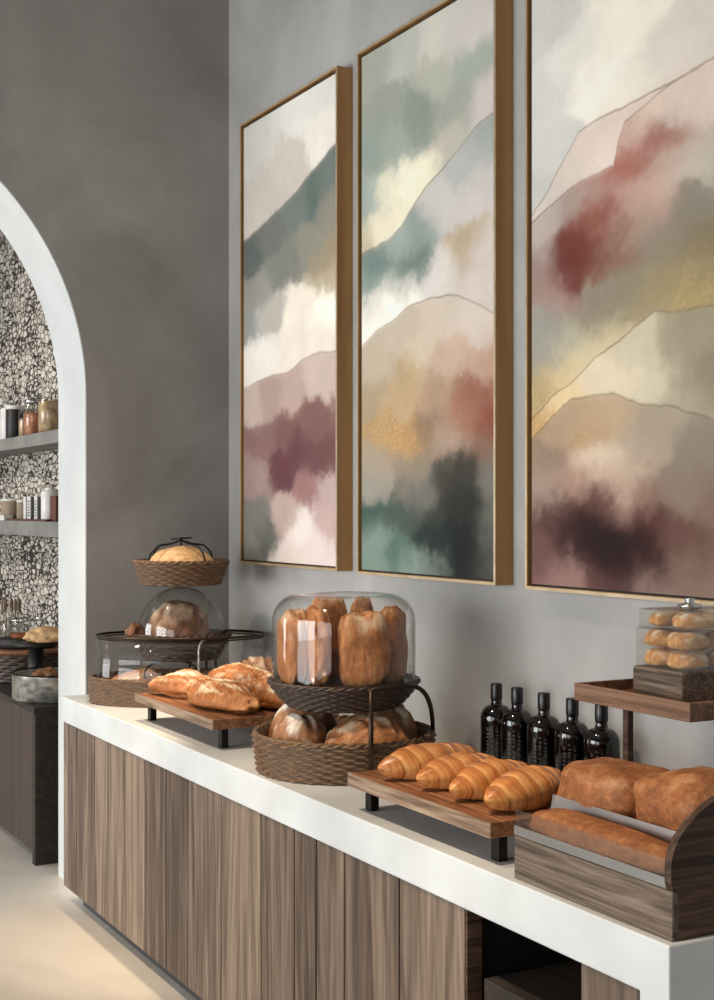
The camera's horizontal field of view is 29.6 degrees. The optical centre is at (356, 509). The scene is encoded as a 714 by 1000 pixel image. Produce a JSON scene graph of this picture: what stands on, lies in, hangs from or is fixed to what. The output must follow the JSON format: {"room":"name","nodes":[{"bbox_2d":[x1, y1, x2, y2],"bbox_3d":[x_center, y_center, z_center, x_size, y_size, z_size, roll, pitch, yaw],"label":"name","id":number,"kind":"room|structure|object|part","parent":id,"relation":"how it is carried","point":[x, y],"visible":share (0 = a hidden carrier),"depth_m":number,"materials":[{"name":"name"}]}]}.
{"room":"breakfast buffet area","nodes":[
{"label":"breakfast buffet area","id":0,"kind":"room"},
{"bbox_2d":[0,825,195,999],"bbox_3d":[-2.902,1.767,4.109,6.900,0.100,16.000,0,0,-29],"label":"floor","id":1,"kind":"structure","parent":0,"point":[53,947],"depth_m":5.29,"materials":[{"name":"stone"}]},
{"bbox_2d":[0,683,57,865],"bbox_3d":[-2.333,1.335,8.675,0.748,0.765,4.560,0,0,-29],"label":"base cabinet","id":2,"kind":"object","parent":1,"relation":"on","point":[28,731],"visible":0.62,"depth_m":6.59,"materials":[{"name":"brown wood"}]},
{"bbox_2d":[0,646,57,683],"bbox_3d":[-1.867,0.863,7.630,0.510,0.178,0.510,0,0,-29],"label":"wicker basket","id":3,"kind":"object","parent":2,"relation":"on","point":[10,660],"visible":0.3,"depth_m":7.40,"materials":[{"name":"brown wicker"}]},
{"bbox_2d":[0,617,53,649],"bbox_3d":[-1.867,0.694,7.630,0.340,0.160,0.340,0,0,-29],"label":"glass canister","id":4,"kind":"object","parent":3,"relation":"on","point":[6,642],"visible":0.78,"depth_m":7.54,"materials":[{"name":"clear glass"}]},
{"bbox_3d":[-1.867,0.747,7.630,0.340,0.055,0.340,0,0,-29],"label":"dish","id":5,"kind":"part","parent":4,"relation":"part of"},
{"bbox_3d":[-1.867,0.784,7.630,0.510,0.021,0.510,0,0,-29],"label":"lid","id":6,"kind":"part","parent":3,"relation":"part of","materials":[{"name":"brown wood"}]},
{"bbox_2d":[11,666,57,703],"bbox_3d":[-1.517,0.883,6.841,0.458,0.138,0.458,0,0,-29],"label":"tin","id":7,"kind":"object","parent":2,"relation":"on","point":[26,688],"visible":0.47,"depth_m":6.63,"materials":[{"name":"grey metal"}]},
{"bbox_2d":[30,668,54,675],"bbox_3d":[-1.556,0.863,6.718,0.158,0.150,0.136,0,0,6],"label":"bread","id":8,"kind":"object","parent":7,"relation":"in","point":[44,672],"visible":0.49,"depth_m":6.70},
{"bbox_2d":[35,666,57,675],"bbox_3d":[-1.584,0.868,6.880,0.190,0.140,0.162,0,0,17],"label":"bread","id":9,"kind":"object","parent":7,"relation":"in","point":[50,667],"visible":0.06,"depth_m":6.85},
{"bbox_2d":[14,641,57,667],"bbox_3d":[-1.710,0.830,7.191,0.230,0.245,0.230,0,0,-29],"label":"pedestal stand","id":10,"kind":"object","parent":2,"relation":"on","point":[35,650],"visible":0.54,"depth_m":7.15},
{"bbox_2d":[23,626,57,642],"bbox_3d":[-1.623,0.663,7.238,0.335,0.087,0.272,0,0,-29],"label":"bread","id":11,"kind":"object","parent":10,"relation":"on","point":[44,634],"visible":0.56,"depth_m":7.12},
{"bbox_3d":[-1.243,1.349,6.713,0.735,0.735,0.050,0,0,-29],"label":"panel","id":12,"kind":"part","parent":2,"relation":"part of","materials":[{"name":"brown wood"}]},
{"bbox_3d":[-2.053,0.802,8.007,0.140,0.300,0.140,0,0,-29],"label":"utensil cup","id":13,"kind":"object","parent":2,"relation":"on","visible":0},
{"bbox_2d":[1,598,5,635],"bbox_3d":[-2.091,0.727,8.014,0.048,0.410,0.016,0,0,-1],"label":"wooden spoon","id":14,"kind":"object","parent":13,"relation":"in","point":[2,599],"visible":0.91,"depth_m":8.01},
{"bbox_2d":[3,598,7,635],"bbox_3d":[-2.069,0.727,7.972,0.016,0.410,0.048,0,0,34],"label":"wooden spoon","id":15,"kind":"object","parent":13,"relation":"in","point":[5,604],"visible":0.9,"depth_m":7.96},
{"bbox_2d":[9,597,12,632],"bbox_3d":[-2.055,0.727,8.043,0.028,0.410,0.040,0,0,-29],"label":"wooden spoon","id":16,"kind":"object","parent":13,"relation":"in","point":[11,599],"visible":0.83,"depth_m":8.05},
{"bbox_2d":[13,598,17,632],"bbox_3d":[-2.025,0.727,7.985,0.028,0.410,0.040,0,0,-29],"label":"wooden spoon","id":17,"kind":"object","parent":13,"relation":"in","point":[15,604],"visible":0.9,"depth_m":7.97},
{"bbox_2d":[16,598,20,632],"bbox_3d":[-2.019,0.727,8.026,0.049,0.410,0.011,0,0,-29],"label":"wooden spoon","id":18,"kind":"object","parent":13,"relation":"in","point":[19,599],"visible":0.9,"depth_m":8.03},
{"bbox_2d":[64,722,639,999],"bbox_3d":[-0.039,1.323,4.452,0.757,0.788,3.793,0,0,-29],"label":"base cabinet","id":19,"kind":"object","parent":1,"relation":"on","point":[229,900],"visible":0.64,"depth_m":4.16,"materials":[{"name":"brown wood"}]},
{"bbox_3d":[-1.076,1.288,5.588,0.042,0.718,0.801,0,0,-29],"label":"door","id":20,"kind":"part","parent":19,"relation":"part of","materials":[{"name":"brown wood"}]},
{"bbox_3d":[-0.723,1.288,4.949,0.042,0.718,0.643,0,0,-29],"label":"door","id":21,"kind":"part","parent":19,"relation":"part of","materials":[{"name":"brown wood"}]},
{"bbox_3d":[-0.365,1.288,4.303,0.042,0.718,0.818,0,0,-29],"label":"door","id":22,"kind":"part","parent":19,"relation":"part of","materials":[{"name":"brown wood"}]},
{"bbox_3d":[-0.091,1.288,3.808,0.042,0.718,0.298,0,0,-29],"label":"door","id":23,"kind":"part","parent":19,"relation":"part of","materials":[{"name":"brown wood"}]},
{"bbox_2d":[62,694,713,999],"bbox_3d":[-0.008,1.267,4.423,0.797,0.900,3.888,0,0,-29],"label":"countertop","id":24,"kind":"structure","parent":19,"relation":"on","point":[452,863],"depth_m":3.38,"materials":[{"name":"stone"}]},
{"bbox_2d":[87,537,265,707],"bbox_3d":[-0.755,0.466,5.794,0.794,0.702,0.460,0,0,-5],"label":"stand","id":25,"kind":"object","parent":24,"relation":"on","point":[104,690],"visible":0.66,"depth_m":5.65,"materials":[{"name":"brown wicker"}]},
{"bbox_2d":[125,622,145,636],"bbox_3d":[-0.946,0.514,5.755,0.098,0.076,0.094,0,0,-29],"label":"bread roll","id":26,"kind":"object","parent":25,"relation":"on","point":[134,628],"visible":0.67,"depth_m":5.72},
{"bbox_2d":[112,668,168,680],"bbox_3d":[-0.905,0.738,5.737,0.299,0.129,0.204,0,0,-29],"label":"loaf","id":27,"kind":"object","parent":25,"relation":"on","point":[151,673],"visible":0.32,"depth_m":5.69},
{"bbox_2d":[146,599,212,635],"bbox_3d":[-0.762,0.500,5.798,0.299,0.226,0.268,0,0,-29],"label":"loaf","id":28,"kind":"object","parent":25,"relation":"on","point":[177,617],"visible":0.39,"depth_m":5.72,"materials":[{"name":"food"}]},
{"bbox_3d":[-0.753,0.167,5.783,0.273,0.103,0.288,0,0,-5],"label":"wire handle","id":29,"kind":"part","parent":25,"relation":"part of","materials":[{"name":"black metal"}]},
{"bbox_2d":[150,546,213,561],"bbox_3d":[-0.756,0.230,5.794,0.305,0.153,0.296,0,0,-29],"label":"bread","id":30,"kind":"object","parent":25,"relation":"on","point":[177,553],"visible":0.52,"depth_m":5.71,"materials":[{"name":"food"}]},
{"bbox_3d":[-0.644,0.717,5.770,0.010,0.180,0.010,0,0,39],"label":"post","id":31,"kind":"part","parent":25,"relation":"part of","materials":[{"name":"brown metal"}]},
{"bbox_2d":[202,668,214,675],"bbox_3d":[-0.598,0.740,5.796,0.215,0.124,0.198,0,0,-29],"label":"loaf","id":32,"kind":"object","parent":25,"relation":"on","point":[210,669],"visible":0.06,"depth_m":5.75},
{"bbox_2d":[135,692,338,747],"bbox_3d":[-0.464,0.764,5.026,0.485,0.105,0.775,0,0,-29],"label":"tray","id":33,"kind":"object","parent":24,"relation":"on","point":[213,719],"visible":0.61,"depth_m":4.75,"materials":[{"name":"brown wood"}]},
{"bbox_3d":[-0.797,0.781,5.251,0.026,0.071,0.032,0,0,-29],"label":"leg","id":34,"kind":"part","parent":33,"relation":"part of","materials":[{"name":"black metal"}]},
{"bbox_2d":[148,668,215,698],"bbox_3d":[-0.634,0.658,5.130,0.388,0.109,0.155,0,0,28],"label":"baguette","id":35,"kind":"object","parent":33,"relation":"on","point":[176,684],"visible":0.67,"depth_m":5.10,"materials":[{"name":"food"}]},
{"bbox_3d":[-0.460,0.781,4.643,0.026,0.071,0.032,0,0,-29],"label":"leg","id":36,"kind":"part","parent":33,"relation":"part of","materials":[{"name":"black metal"}]},
{"bbox_2d":[186,678,260,713],"bbox_3d":[-0.483,0.659,4.825,0.171,0.105,0.459,0,0,-29],"label":"baguette","id":37,"kind":"object","parent":33,"relation":"on","point":[236,696],"visible":1,"depth_m":4.74,"materials":[{"name":"food"}]},
{"bbox_2d":[208,662,271,683],"bbox_3d":[-0.445,0.649,5.169,0.392,0.126,0.146,0,0,27],"label":"baguette","id":38,"kind":"object","parent":33,"relation":"on","point":[244,673],"visible":0.39,"depth_m":5.12,"materials":[{"name":"food"}]},
{"bbox_2d":[241,656,277,674],"bbox_3d":[-0.378,0.641,5.280,0.314,0.142,0.106,0,0,45],"label":"baguette","id":39,"kind":"object","parent":33,"relation":"on","point":[266,663],"visible":0.27,"depth_m":5.24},
{"bbox_2d":[246,674,283,708],"bbox_3d":[-0.303,0.653,4.857,0.168,0.118,0.336,0,0,-29],"label":"baguette","id":40,"kind":"object","parent":33,"relation":"on","point":[268,699],"visible":0.35,"depth_m":4.78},
{"bbox_2d":[251,591,436,785],"bbox_3d":[-0.042,0.541,4.268,0.586,0.552,0.586,0,0,40],"label":"stand","id":41,"kind":"object","parent":24,"relation":"on","point":[283,760],"visible":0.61,"depth_m":4.06,"materials":[{"name":"brown wicker"}]},
{"bbox_2d":[276,608,307,684],"bbox_3d":[-0.199,0.423,4.223,0.084,0.233,0.178,0,0,-17],"label":"loaf","id":42,"kind":"object","parent":41,"relation":"on","point":[292,627],"visible":0.97,"depth_m":4.16,"materials":[{"name":"food"}]},
{"bbox_2d":[271,712,327,743],"bbox_3d":[-0.178,0.716,4.191,0.193,0.175,0.188,0,0,-29],"label":"bread","id":43,"kind":"object","parent":41,"relation":"on","point":[306,728],"visible":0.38,"depth_m":4.14,"materials":[{"name":"food"}]},
{"bbox_2d":[268,704,337,736],"bbox_3d":[-0.175,0.703,4.384,0.232,0.200,0.185,0,0,-29],"label":"bread","id":44,"kind":"object","parent":41,"relation":"on","point":[328,720],"visible":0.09,"depth_m":4.34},
{"bbox_2d":[305,605,331,685],"bbox_3d":[-0.123,0.419,4.192,0.076,0.243,0.183,0,0,-11],"label":"loaf","id":45,"kind":"object","parent":41,"relation":"on","point":[319,641],"visible":0.89,"depth_m":4.12,"materials":[{"name":"food"}]},
{"bbox_2d":[311,596,346,677],"bbox_3d":[-0.096,0.405,4.367,0.137,0.271,0.106,0,0,-12],"label":"loaf","id":46,"kind":"object","parent":41,"relation":"on","point":[336,608],"visible":0.35,"depth_m":4.33,"materials":[{"name":"food"}]},
{"bbox_2d":[267,673,420,713],"bbox_3d":[-0.042,0.574,4.268,0.489,0.091,0.489,0,0,-29],"label":"basket","id":47,"kind":"object","parent":41,"relation":"on","point":[334,696],"depth_m":4.09,"materials":[{"name":"wicker"}]},
{"bbox_2d":[350,597,372,612],"bbox_3d":[0.016,0.407,4.350,0.078,0.267,0.182,0,0,9],"label":"loaf","id":48,"kind":"object","parent":41,"relation":"on","point":[363,604],"visible":0.25,"depth_m":4.30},
{"bbox_2d":[337,611,390,686],"bbox_3d":[0.022,0.424,4.159,0.163,0.231,0.109,0,0,-4],"label":"loaf","id":49,"kind":"object","parent":41,"relation":"on","point":[364,649],"visible":0.99,"depth_m":4.11,"materials":[{"name":"food"}]},
{"bbox_2d":[325,716,407,743],"bbox_3d":[0.037,0.717,4.133,0.256,0.172,0.208,0,0,-29],"label":"bread","id":50,"kind":"object","parent":41,"relation":"on","point":[384,729],"visible":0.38,"depth_m":4.08,"materials":[{"name":"food"}]},
{"bbox_3d":[0.041,0.659,3.982,0.014,0.255,0.014,0,0,39],"label":"post","id":51,"kind":"part","parent":41,"relation":"part of","materials":[{"name":"brown metal"}]},
{"bbox_2d":[352,704,418,739],"bbox_3d":[0.085,0.710,4.356,0.237,0.187,0.206,0,0,-29],"label":"bread","id":52,"kind":"object","parent":41,"relation":"on","point":[400,715],"visible":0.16,"depth_m":4.31,"materials":[{"name":"food"}]},
{"bbox_2d":[380,605,407,681],"bbox_3d":[0.109,0.421,4.285,0.094,0.239,0.155,0,0,17],"label":"loaf","id":53,"kind":"object","parent":41,"relation":"on","point":[396,618],"visible":0.66,"depth_m":4.23,"materials":[{"name":"food"}]},
{"bbox_3d":[0.159,0.613,4.118,0.054,0.176,0.359,0,0,34],"label":"handle","id":54,"kind":"part","parent":41,"relation":"part of","materials":[{"name":"brown metal"}]},
{"bbox_2d":[348,769,557,861],"bbox_3d":[0.329,0.765,3.479,0.435,0.103,0.680,0,0,-29],"label":"tray","id":55,"kind":"object","parent":24,"relation":"on","point":[475,816],"visible":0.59,"depth_m":3.28,"materials":[{"name":"brown wood"}]},
{"bbox_3d":[0.041,0.783,3.674,0.026,0.067,0.032,0,0,-29],"label":"leg","id":56,"kind":"part","parent":55,"relation":"part of","materials":[{"name":"black metal"}]},
{"bbox_2d":[378,742,477,779],"bbox_3d":[0.203,0.669,3.626,0.341,0.090,0.124,0,0,-29],"label":"croissant","id":57,"kind":"object","parent":55,"relation":"on","point":[406,762],"visible":0.6,"depth_m":3.55,"materials":[{"name":"food"}]},
{"bbox_2d":[416,751,495,789],"bbox_3d":[0.272,0.671,3.508,0.314,0.086,0.117,0,0,-37],"label":"croissant","id":58,"kind":"object","parent":55,"relation":"on","point":[440,772],"visible":0.52,"depth_m":3.43,"materials":[{"name":"food"}]},
{"bbox_2d":[449,758,527,799],"bbox_3d":[0.345,0.668,3.395,0.122,0.092,0.334,0,0,37],"label":"croissant","id":59,"kind":"object","parent":55,"relation":"on","point":[472,782],"visible":0.64,"depth_m":3.30,"materials":[{"name":"food"}]},
{"bbox_3d":[0.332,0.783,3.149,0.026,0.067,0.032,0,0,-29],"label":"leg","id":60,"kind":"part","parent":55,"relation":"part of","materials":[{"name":"black metal"}]},
{"bbox_2d":[484,765,561,811],"bbox_3d":[0.419,0.666,3.265,0.131,0.095,0.338,0,0,45],"label":"croissant","id":61,"kind":"object","parent":55,"relation":"on","point":[532,787],"visible":0.84,"depth_m":3.18,"materials":[{"name":"food"}]},
{"bbox_2d":[480,683,508,758],"bbox_3d":[0.435,0.678,4.212,0.101,0.275,0.101,0,0,-29],"label":"glass bottle","id":62,"kind":"object","parent":24,"relation":"on","point":[491,714],"visible":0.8,"depth_m":4.17,"materials":[{"name":"glass"}]},
{"bbox_2d":[501,687,531,763],"bbox_3d":[0.488,0.678,4.116,0.101,0.275,0.101,0,0,-32],"label":"glass bottle","id":63,"kind":"object","parent":24,"relation":"on","point":[514,721],"visible":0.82,"depth_m":4.08,"materials":[{"name":"glass"}]},
{"bbox_2d":[527,692,559,767],"bbox_3d":[0.554,0.678,3.998,0.101,0.275,0.101,0,0,-29],"label":"glass bottle","id":64,"kind":"object","parent":24,"relation":"on","point":[541,728],"visible":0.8,"depth_m":3.96,"materials":[{"name":"glass"}]},
{"bbox_2d":[555,697,588,771],"bbox_3d":[0.619,0.678,3.880,0.101,0.275,0.101,0,0,-32],"label":"glass bottle","id":65,"kind":"object","parent":24,"relation":"on","point":[570,733],"visible":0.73,"depth_m":3.84,"materials":[{"name":"glass"}]},
{"bbox_2d":[583,704,619,759],"bbox_3d":[0.682,0.678,3.766,0.101,0.275,0.101,0,0,-27],"label":"glass bottle","id":66,"kind":"object","parent":24,"relation":"on","point":[600,740],"visible":0.54,"depth_m":3.73,"materials":[{"name":"glass"}]},
{"bbox_2d":[515,794,713,941],"bbox_3d":[0.665,0.669,2.879,0.448,0.295,0.510,0,0,-29],"label":"crate","id":67,"kind":"object","parent":24,"relation":"on","point":[681,910],"visible":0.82,"depth_m":2.61,"materials":[{"name":"brown wood"}]},
{"bbox_3d":[0.555,0.774,3.100,0.427,0.085,0.016,0,0,-29],"label":"panel","id":68,"kind":"part","parent":67,"relation":"part of","materials":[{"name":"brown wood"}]},
{"bbox_2d":[567,848,625,870],"bbox_3d":[0.554,0.758,2.926,0.189,0.098,0.182,0,0,-29],"label":"bread box","id":69,"kind":"object","parent":67,"relation":"in","point":[621,868],"visible":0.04,"depth_m":2.85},
{"bbox_2d":[529,808,668,874],"bbox_3d":[0.508,0.682,2.809,0.086,0.068,0.467,0,0,-29],"label":"loaf","id":70,"kind":"object","parent":67,"relation":"in","point":[629,846],"visible":0.87,"depth_m":2.76,"materials":[{"name":"food"}]},
{"bbox_2d":[554,757,670,829],"bbox_3d":[0.580,0.629,3.018,0.222,0.131,0.264,0,0,-29],"label":"loaf","id":71,"kind":"object","parent":67,"relation":"on","point":[607,783],"visible":0.61,"depth_m":2.94,"materials":[{"name":"food"}]},
{"bbox_2d":[623,867,665,886],"bbox_3d":[0.650,0.758,2.748,0.188,0.097,0.188,0,0,-29],"label":"bread box","id":72,"kind":"object","parent":67,"relation":"in","point":[654,878],"visible":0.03,"depth_m":2.70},
{"bbox_2d":[633,766,713,843],"bbox_3d":[0.708,0.616,2.788,0.217,0.158,0.281,0,0,-29],"label":"loaf","id":73,"kind":"object","parent":67,"relation":"on","point":[666,799],"visible":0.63,"depth_m":2.75,"materials":[{"name":"food"}]},
{"bbox_3d":[0.784,0.669,2.664,0.448,0.295,0.018,0,0,-29],"label":"panel","id":74,"kind":"part","parent":67,"relation":"part of","materials":[{"name":"brown wood"}]},
{"bbox_2d":[574,678,713,761],"bbox_3d":[0.818,0.624,3.272,0.400,0.387,0.424,0,0,-29],"label":"shelf","id":75,"kind":"object","parent":24,"relation":"on","point":[618,693],"visible":0.64,"depth_m":3.20,"materials":[{"name":"brown wood"}]},
{"bbox_3d":[0.686,0.644,3.417,0.018,0.346,0.020,0,0,-29],"label":"leg","id":76,"kind":"part","parent":75,"relation":"part of","materials":[{"name":"brown wood"}]},
{"bbox_2d":[633,598,713,702],"bbox_3d":[0.818,0.332,3.278,0.235,0.246,0.175,0,0,-29],"label":"box","id":77,"kind":"object","parent":75,"relation":"on","point":[667,682],"visible":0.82,"depth_m":3.19,"materials":[{"name":"brown wood"}]},
{"bbox_2d":[640,606,677,628],"bbox_3d":[0.758,0.262,3.294,0.123,0.045,0.070,0,0,-29],"label":"bread roll","id":78,"kind":"object","parent":77,"relation":"on","point":[649,608],"depth_m":3.28,"materials":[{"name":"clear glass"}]},
{"bbox_2d":[644,647,678,665],"bbox_3d":[0.750,0.354,3.288,0.106,0.047,0.077,0,0,-29],"label":"pastry","id":79,"kind":"object","parent":77,"relation":"on","point":[656,656],"visible":0.7,"depth_m":3.25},
{"bbox_2d":[644,630,672,646],"bbox_3d":[0.749,0.308,3.288,0.107,0.045,0.078,0,0,-29],"label":"pastry","id":80,"kind":"object","parent":79,"relation":"on","point":[658,638],"visible":0.57,"depth_m":3.25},
{"bbox_2d":[648,610,681,625],"bbox_3d":[0.762,0.263,3.296,0.115,0.040,0.062,0,0,-29],"label":"pastry","id":81,"kind":"object","parent":77,"relation":"in","point":[658,618],"visible":0.66,"depth_m":3.26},
{"bbox_2d":[667,650,708,669],"bbox_3d":[0.788,0.355,3.216,0.109,0.045,0.079,0,0,-29],"label":"pastry","id":82,"kind":"object","parent":77,"relation":"on","point":[681,659],"visible":0.96,"depth_m":3.19,"materials":[{"name":"food"}]},
{"bbox_2d":[667,631,708,649],"bbox_3d":[0.789,0.308,3.216,0.107,0.046,0.078,0,0,-29],"label":"pastry","id":83,"kind":"object","parent":82,"relation":"on","point":[692,640],"visible":0.87,"depth_m":3.18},
{"bbox_2d":[662,606,713,631],"bbox_3d":[0.816,0.260,3.231,0.163,0.049,0.084,0,0,-29],"label":"bread roll","id":84,"kind":"object","parent":77,"relation":"on","point":[680,608],"depth_m":3.20,"materials":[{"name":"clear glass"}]},
{"bbox_3d":[0.792,0.222,3.216,0.056,0.026,0.056,0,0,-29],"label":"lid knob","id":85,"kind":"part","parent":77,"relation":"part of","materials":[{"name":"silver metal"}]},
{"bbox_2d":[672,611,713,628],"bbox_3d":[0.815,0.260,3.229,0.132,0.044,0.075,0,0,-29],"label":"pastry","id":86,"kind":"object","parent":77,"relation":"in","point":[687,619],"visible":0.86,"depth_m":3.20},
{"bbox_2d":[696,647,712,652],"bbox_3d":[0.846,0.355,3.340,0.105,0.047,0.077,0,0,-29],"label":"cover","id":87,"kind":"object","parent":77,"relation":"on","point":[702,650],"visible":0.06,"depth_m":3.31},
{"bbox_2d":[704,648,713,666],"bbox_3d":[0.885,0.355,3.269,0.105,0.045,0.078,0,0,-29],"label":"pastry","id":88,"kind":"object","parent":77,"relation":"on","point":[709,653],"visible":0.64,"depth_m":3.24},
{"bbox_2d":[704,631,713,646],"bbox_3d":[0.884,0.308,3.270,0.106,0.046,0.077,0,0,-29],"label":"pastry","id":89,"kind":"object","parent":88,"relation":"on","point":[710,634],"visible":0.42,"depth_m":3.24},
{"bbox_3d":[0.127,1.288,3.415,0.042,0.718,0.585,0,0,-29],"label":"door","id":90,"kind":"part","parent":19,"relation":"part of","materials":[{"name":"brown wood"}]},
{"bbox_3d":[0.569,1.352,3.066,0.415,0.530,0.385,0,0,-29],"label":"drawer","id":91,"kind":"part","parent":19,"relation":"part of","materials":[{"name":"brown wood"}]},
{"bbox_3d":[0.521,1.288,2.702,0.042,0.718,0.179,0,0,-29],"label":"panel","id":92,"kind":"part","parent":19,"relation":"part of","materials":[{"name":"brown wood"}]},
{"bbox_2d":[0,0,228,693],"bbox_3d":[-3.558,-0.533,4.917,6.535,4.500,0.410,0,0,-29],"label":"wall","id":93,"kind":"structure","parent":0,"point":[114,114],"depth_m":6.11,"materials":[{"name":"grey paint"}]},
{"bbox_2d":[0,180,86,878],"bbox_3d":[-2.418,-0.035,5.548,2.560,3.503,0.412,0,0,-29],"label":"trim","id":94,"kind":"structure","parent":93,"relation":"attached to","point":[39,263],"depth_m":6.14,"materials":[{"name":"white paint"}]},
{"bbox_2d":[0,0,713,770],"bbox_3d":[-0.115,-0.533,5.651,0.200,4.500,16.000,0,0,-29],"label":"wall","id":95,"kind":"structure","parent":0,"point":[470,638],"depth_m":5.09,"materials":[{"name":"grey paint"}]},
{"bbox_2d":[0,429,57,456],"bbox_3d":[-2.192,-0.430,8.924,0.265,0.078,5.260,0,0,-29],"label":"wall shelf","id":96,"kind":"object","parent":95,"relation":"attached to","point":[47,440],"visible":0.2,"depth_m":8.49,"materials":[{"name":"grey concrete"}]},
{"bbox_2d":[0,404,10,438],"bbox_3d":[-2.365,-0.592,9.149,0.100,0.245,0.100,0,0,-29],"label":"jar","id":97,"kind":"object","parent":96,"relation":"on","point":[2,410],"visible":0.43,"depth_m":9.11,"materials":[{"name":"white ceramic"}]},
{"bbox_2d":[6,405,24,437],"bbox_3d":[-2.273,-0.582,8.982,0.126,0.225,0.126,0,0,-29],"label":"jar","id":98,"kind":"object","parent":96,"relation":"on","point":[13,415],"visible":0.77,"depth_m":8.93,"materials":[{"name":"black glass"}]},
{"bbox_3d":[-2.273,-0.680,8.982,0.126,0.027,0.126,0,0,-29],"label":"lid","id":99,"kind":"part","parent":98,"relation":"part of","materials":[{"name":"white ceramic"}]},
{"bbox_2d":[19,408,32,435],"bbox_3d":[-2.147,-0.564,8.755,0.096,0.190,0.096,0,0,-29],"label":"glass jar","id":100,"kind":"object","parent":96,"relation":"on","point":[21,421],"visible":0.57,"depth_m":8.71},
{"bbox_2d":[23,398,44,434],"bbox_3d":[-2.050,-0.591,8.580,0.144,0.244,0.144,0,0,-29],"label":"glass jar","id":101,"kind":"object","parent":96,"relation":"on","point":[30,418],"visible":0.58,"depth_m":8.52,"materials":[{"name":"orange glass"}]},
{"bbox_3d":[-2.050,-0.696,8.580,0.132,0.034,0.132,0,0,-29],"label":"lid","id":102,"kind":"part","parent":101,"relation":"part of","materials":[{"name":"silver metal"}]},
{"bbox_2d":[37,391,57,432],"bbox_3d":[-1.882,-0.599,8.296,0.160,0.259,0.160,0,0,-29],"label":"glass jar","id":103,"kind":"object","parent":96,"relation":"on","point":[47,411],"visible":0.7,"depth_m":8.23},
{"bbox_3d":[-1.882,-0.582,8.296,0.160,0.225,0.160,0,0,-29],"label":"jar glass","id":104,"kind":"part","parent":103,"relation":"part of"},
{"bbox_2d":[0,519,57,537],"bbox_3d":[-2.192,0.109,8.924,0.265,0.104,5.260,0,0,-29],"label":"wall shelf","id":105,"kind":"object","parent":95,"relation":"attached to","point":[23,528],"depth_m":8.35,"materials":[{"name":"grey concrete"}]},
{"bbox_2d":[0,515,12,519],"bbox_3d":[-2.391,0.051,9.083,0.060,0.035,0.350,0,0,-29],"label":"box","id":106,"kind":"object","parent":105,"relation":"on","point":[2,517],"visible":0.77,"depth_m":8.93,"materials":[{"name":"white cardboard"}]},
{"bbox_2d":[0,499,22,518],"bbox_3d":[-2.322,-0.004,9.092,0.153,0.145,0.153,0,0,-29],"label":"pot","id":107,"kind":"object","parent":105,"relation":"on","point":[8,506],"visible":0.61,"depth_m":9.02,"materials":[{"name":"white ceramic"}]},
{"bbox_3d":[-2.322,-0.067,9.092,0.153,0.017,0.153,0,0,-29],"label":"lid","id":108,"kind":"part","parent":107,"relation":"part of","materials":[{"name":"white ceramic"}]},
{"bbox_2d":[16,500,22,518],"bbox_3d":[-2.182,0.002,8.838,0.092,0.135,0.092,0,0,-29],"label":"pot","id":109,"kind":"object","parent":105,"relation":"on","point":[19,502],"visible":0.29,"depth_m":8.80,"materials":[{"name":"white ceramic"}]},
{"bbox_2d":[23,497,26,518],"bbox_3d":[-2.111,-0.009,8.689,0.060,0.155,0.055,0,0,-29],"label":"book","id":110,"kind":"object","parent":105,"relation":"on","point":[24,498],"visible":0.26,"depth_m":8.66,"materials":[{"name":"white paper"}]},
{"bbox_3d":[-2.077,0.063,8.520,0.035,0.012,0.920,0,0,-29],"label":"wooden strip","id":111,"kind":"part","parent":105,"relation":"part of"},
{"bbox_2d":[27,496,33,518],"bbox_3d":[-2.063,-0.009,8.601,0.062,0.155,0.070,0,0,-29],"label":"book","id":112,"kind":"object","parent":105,"relation":"on","point":[28,497],"visible":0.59,"depth_m":8.57,"materials":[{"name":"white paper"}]},
{"bbox_2d":[31,497,33,518],"bbox_3d":[-2.021,-0.006,8.527,0.060,0.150,0.050,0,0,-29],"label":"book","id":113,"kind":"object","parent":105,"relation":"on","point":[32,498],"visible":0.24,"depth_m":8.51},
{"bbox_2d":[34,496,40,518],"bbox_3d":[-1.988,-0.009,8.466,0.062,0.155,0.060,0,0,-29],"label":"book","id":114,"kind":"object","parent":105,"relation":"on","point":[35,497],"visible":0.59,"depth_m":8.43,"materials":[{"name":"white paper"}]},
{"bbox_2d":[38,497,40,518],"bbox_3d":[-1.946,-0.006,8.392,0.060,0.150,0.050,0,0,-29],"label":"box","id":115,"kind":"object","parent":105,"relation":"on","point":[39,498],"visible":0.24,"depth_m":8.37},
{"bbox_2d":[41,488,57,518],"bbox_3d":[-1.881,-0.034,8.274,0.110,0.205,0.110,0,0,-29],"label":"jar","id":116,"kind":"object","parent":105,"relation":"on","point":[45,495],"visible":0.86,"depth_m":8.22,"materials":[{"name":"white ceramic"}]},
{"bbox_2d":[50,496,57,521],"bbox_3d":[-1.804,-0.009,8.134,0.060,0.155,0.120,0,0,-29],"label":"box","id":117,"kind":"object","parent":105,"relation":"on","point":[53,499],"visible":0.51,"depth_m":8.09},
{"bbox_2d":[240,65,352,570],"bbox_3d":[-0.271,-0.743,5.650,0.070,1.960,0.920,0,0,-29],"label":"framed painting","id":118,"kind":"object","parent":95,"relation":"attached to","point":[296,154],"visible":1,"depth_m":5.53,"materials":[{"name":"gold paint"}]},
{"bbox_2d":[357,0,512,585],"bbox_3d":[0.250,-0.741,4.710,0.070,1.964,0.910,0,0,-29],"label":"framed painting","id":119,"kind":"object","parent":95,"relation":"attached to","point":[435,92],"visible":1,"depth_m":4.61,"materials":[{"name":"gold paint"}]},
{"bbox_2d":[525,0,713,604],"bbox_3d":[0.771,-0.740,3.767,0.070,1.966,0.926,0,0,-29],"label":"framed painting","id":120,"kind":"object","parent":95,"relation":"attached to","point":[619,94],"visible":1,"depth_m":3.77,"materials":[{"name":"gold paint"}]}
]}

